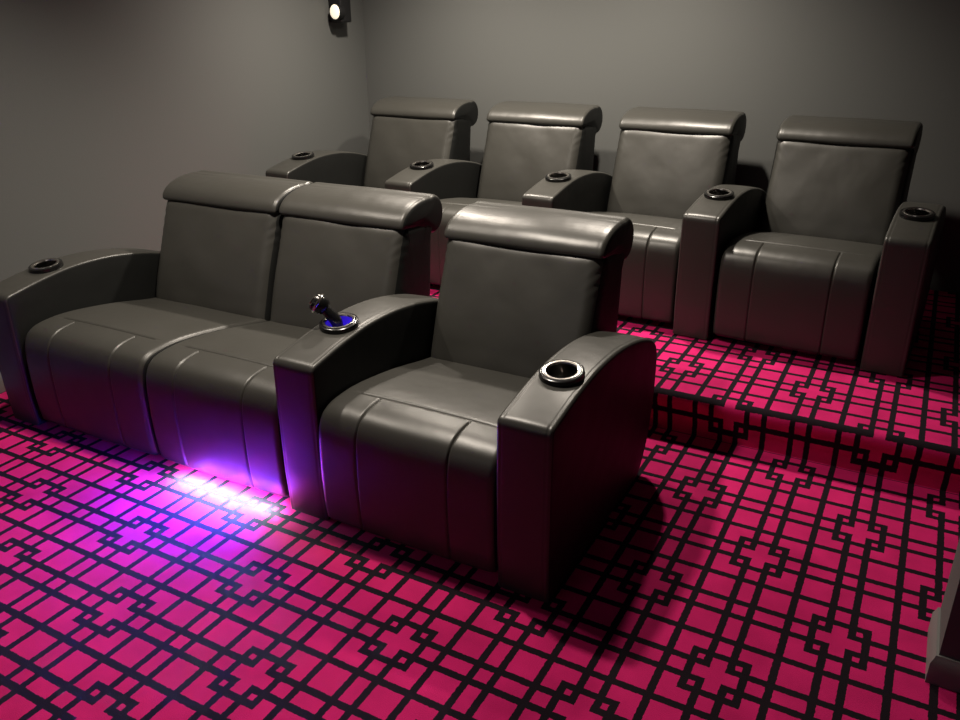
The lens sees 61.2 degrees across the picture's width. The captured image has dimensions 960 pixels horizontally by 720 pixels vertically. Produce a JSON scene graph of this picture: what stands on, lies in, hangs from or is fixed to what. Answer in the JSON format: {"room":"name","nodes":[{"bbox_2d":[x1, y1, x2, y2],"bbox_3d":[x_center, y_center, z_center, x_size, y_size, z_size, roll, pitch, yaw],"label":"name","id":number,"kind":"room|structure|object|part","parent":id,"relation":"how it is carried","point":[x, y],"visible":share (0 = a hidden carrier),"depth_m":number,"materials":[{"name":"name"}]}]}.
{"room":"home theater","nodes":[
{"label":"home theater","id":0,"kind":"room"},
{"bbox_2d":[0,0,369,281],"bbox_3d":[-2.463,-0.892,3.044,0.120,2.500,6.940,12,26,26],"label":"wall","id":1,"kind":"structure","parent":0,"point":[104,104],"depth_m":4.21,"materials":[{"name":"grey paint"}]},
{"bbox_2d":[0,372,5,392],"bbox_3d":[-2.891,0.587,2.654,0.016,0.090,4.875,12,26,26],"label":"baseboard","id":2,"kind":"structure","parent":1,"relation":"attached to","point":[2,388],"depth_m":3.77,"materials":[{"name":"grey paint"}]},
{"bbox_2d":[328,0,350,22],"bbox_3d":[-0.911,-2.382,5.212,0.131,0.400,0.164,12,26,26],"label":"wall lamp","id":3,"kind":"object","parent":1,"relation":"attached to","point":[339,10],"visible":1,"depth_m":5.23,"materials":[{"name":"black metal"}]},
{"bbox_2d":[0,284,959,719],"bbox_3d":[-0.190,0.668,2.286,5.110,0.190,6.820,12,26,26],"label":"floor","id":4,"kind":"structure","parent":0,"point":[782,544],"depth_m":2.49,"materials":[{"name":"carpet"}]},
{"bbox_2d":[0,170,442,496],"bbox_3d":[-1.089,-0.231,3.475,1.533,0.913,1.158,11,26,26],"label":"loveseat","id":5,"kind":"object","parent":4,"relation":"on","point":[171,351],"visible":0.9,"depth_m":3.32,"materials":[{"name":"grey leather"}]},
{"bbox_3d":[-1.733,-0.186,3.742,0.178,0.630,0.957,11,26,26],"label":"armrest","id":6,"kind":"part","parent":5,"relation":"part of","materials":[{"name":"grey leather"}]},
{"bbox_3d":[-1.381,-0.010,3.513,0.690,0.435,0.783,11,26,26],"label":"seat","id":7,"kind":"part","parent":5,"relation":"part of","materials":[{"name":"grey leather"}]},
{"bbox_3d":[-1.161,-0.443,3.786,0.698,0.612,0.405,11,26,26],"label":"backrest","id":8,"kind":"part","parent":5,"relation":"part of","materials":[{"name":"grey leather"}]},
{"bbox_3d":[-0.785,0.110,3.221,0.640,0.435,0.783,11,26,26],"label":"seat","id":9,"kind":"part","parent":5,"relation":"part of","materials":[{"name":"grey leather"}]},
{"bbox_3d":[-0.564,-0.323,3.494,0.648,0.612,0.405,11,26,26],"label":"backrest","id":10,"kind":"part","parent":5,"relation":"part of","materials":[{"name":"grey leather"}]},
{"bbox_2d":[265,96,477,188],"bbox_3d":[-0.631,-1.125,5.081,0.828,0.913,1.162,11,26,26],"label":"recliner","id":11,"kind":"object","parent":4,"relation":"on","point":[405,131],"visible":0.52,"depth_m":5.10,"materials":[{"name":"grey leather"}]},
{"bbox_3d":[-0.961,-1.017,5.196,0.178,0.630,0.957,11,26,26],"label":"armrest","id":12,"kind":"part","parent":11,"relation":"part of","materials":[{"name":"grey leather"}]},
{"bbox_3d":[-0.413,-1.279,5.252,0.640,0.612,0.405,11,26,26],"label":"backrest","id":13,"kind":"part","parent":11,"relation":"part of","materials":[{"name":"grey leather"}]},
{"bbox_2d":[273,201,656,602],"bbox_3d":[0.028,0.010,2.890,1.022,0.913,1.160,12,26,26],"label":"recliner","id":14,"kind":"object","parent":4,"relation":"on","point":[494,422],"visible":1,"depth_m":2.64,"materials":[{"name":"grey leather"}]},
{"bbox_2d":[309,294,343,326],"bbox_3d":[-0.525,-0.140,2.781,0.122,0.173,0.073,9,25,20],"label":"microphone","id":15,"kind":"object","parent":14,"relation":"in","point":[319,304],"visible":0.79,"depth_m":2.76,"materials":[{"name":"black plastic"}]},
{"bbox_3d":[-0.509,-0.143,2.782,0.086,0.110,0.042,5,24,12],"label":"stem","id":16,"kind":"part","parent":15,"relation":"part of","materials":[{"name":"black plastic"}]},
{"bbox_3d":[-0.373,0.088,3.075,0.178,0.630,0.957,12,26,26],"label":"armrest","id":17,"kind":"part","parent":14,"relation":"part of","materials":[{"name":"grey leather"}]},
{"bbox_3d":[-0.061,0.271,2.828,0.654,0.435,0.783,12,26,26],"label":"seat","id":18,"kind":"part","parent":14,"relation":"part of","materials":[{"name":"grey leather"}]},
{"bbox_3d":[0.166,-0.160,3.098,0.662,0.612,0.405,12,26,26],"label":"backrest","id":19,"kind":"part","parent":14,"relation":"part of","materials":[{"name":"grey leather"}]},
{"bbox_3d":[0.347,0.252,2.678,0.178,0.630,0.957,12,26,26],"label":"armrest","id":20,"kind":"part","parent":14,"relation":"part of","materials":[{"name":"grey leather"}]},
{"bbox_2d":[385,101,602,285],"bbox_3d":[0.111,-0.984,4.738,0.828,0.913,1.162,12,26,26],"label":"recliner","id":21,"kind":"object","parent":4,"relation":"on","point":[526,142],"visible":0.56,"depth_m":4.74,"materials":[{"name":"grey leather"}]},
{"bbox_3d":[-0.219,-0.878,4.857,0.178,0.630,0.957,12,26,26],"label":"armrest","id":22,"kind":"part","parent":21,"relation":"part of","materials":[{"name":"grey leather"}]},
{"bbox_3d":[0.105,-0.706,4.636,0.632,0.435,0.783,12,26,26],"label":"seat","id":23,"kind":"part","parent":21,"relation":"part of","materials":[{"name":"grey leather"}]},
{"bbox_3d":[0.332,-1.137,4.906,0.640,0.612,0.405,12,26,26],"label":"backrest","id":24,"kind":"part","parent":21,"relation":"part of","materials":[{"name":"grey leather"}]},
{"bbox_2d":[522,107,745,322],"bbox_3d":[0.844,-0.835,4.373,0.828,0.913,1.162,12,26,27],"label":"recliner","id":25,"kind":"object","parent":4,"relation":"on","point":[666,159],"visible":0.7,"depth_m":4.33,"materials":[{"name":"grey leather"}]},
{"bbox_3d":[0.515,-0.731,4.496,0.178,0.630,0.957,12,26,27],"label":"armrest","id":26,"kind":"part","parent":25,"relation":"part of","materials":[{"name":"grey leather"}]},
{"bbox_3d":[0.836,-0.556,4.271,0.632,0.435,0.783,12,26,27],"label":"seat","id":27,"kind":"part","parent":25,"relation":"part of","materials":[{"name":"grey leather"}]},
{"bbox_3d":[1.068,-0.986,4.538,0.640,0.612,0.405,12,26,27],"label":"backrest","id":28,"kind":"part","parent":25,"relation":"part of","materials":[{"name":"grey leather"}]},
{"bbox_2d":[673,115,945,376],"bbox_3d":[1.632,-0.636,3.894,1.006,0.913,1.157,13,27,29],"label":"recliner","id":29,"kind":"object","parent":4,"relation":"on","point":[835,260],"visible":1,"depth_m":3.65,"materials":[{"name":"grey leather"}]},
{"bbox_3d":[1.228,-0.555,4.071,0.178,0.630,0.957,13,27,29],"label":"armrest","id":30,"kind":"part","parent":29,"relation":"part of","materials":[{"name":"grey leather"}]},
{"bbox_3d":[1.539,-0.377,3.836,0.632,0.435,0.783,13,27,29],"label":"seat","id":31,"kind":"part","parent":29,"relation":"part of","materials":[{"name":"grey leather"}]},
{"bbox_3d":[1.786,-0.803,4.096,0.640,0.612,0.405,13,27,29],"label":"backrest","id":32,"kind":"part","parent":29,"relation":"part of","materials":[{"name":"grey leather"}]},
{"bbox_3d":[1.934,-0.390,3.671,0.178,0.630,0.957,13,27,29],"label":"armrest","id":33,"kind":"part","parent":29,"relation":"part of","materials":[{"name":"grey leather"}]},
{"bbox_2d":[362,0,959,293],"bbox_3d":[1.469,-1.597,4.629,5.110,2.500,0.120,12,26,26],"label":"wall","id":34,"kind":"structure","parent":0,"point":[771,62],"depth_m":4.64,"materials":[{"name":"grey paint"}]},
{"bbox_2d":[939,538,959,660],"bbox_3d":[1.765,-0.237,1.430,1.250,2.500,0.203,12,26,26],"label":"wall partition","id":35,"kind":"structure","parent":0,"point":[949,643],"depth_m":2.06,"materials":[{"name":"grey paint"}]},
{"bbox_2d":[925,607,959,692],"bbox_3d":[1.763,0.875,1.900,1.266,0.085,0.219,12,26,26],"label":"baseboard","id":36,"kind":"structure","parent":35,"relation":"attached to","point":[941,671],"depth_m":2.09,"materials":[{"name":"grey paint"}]}
]}

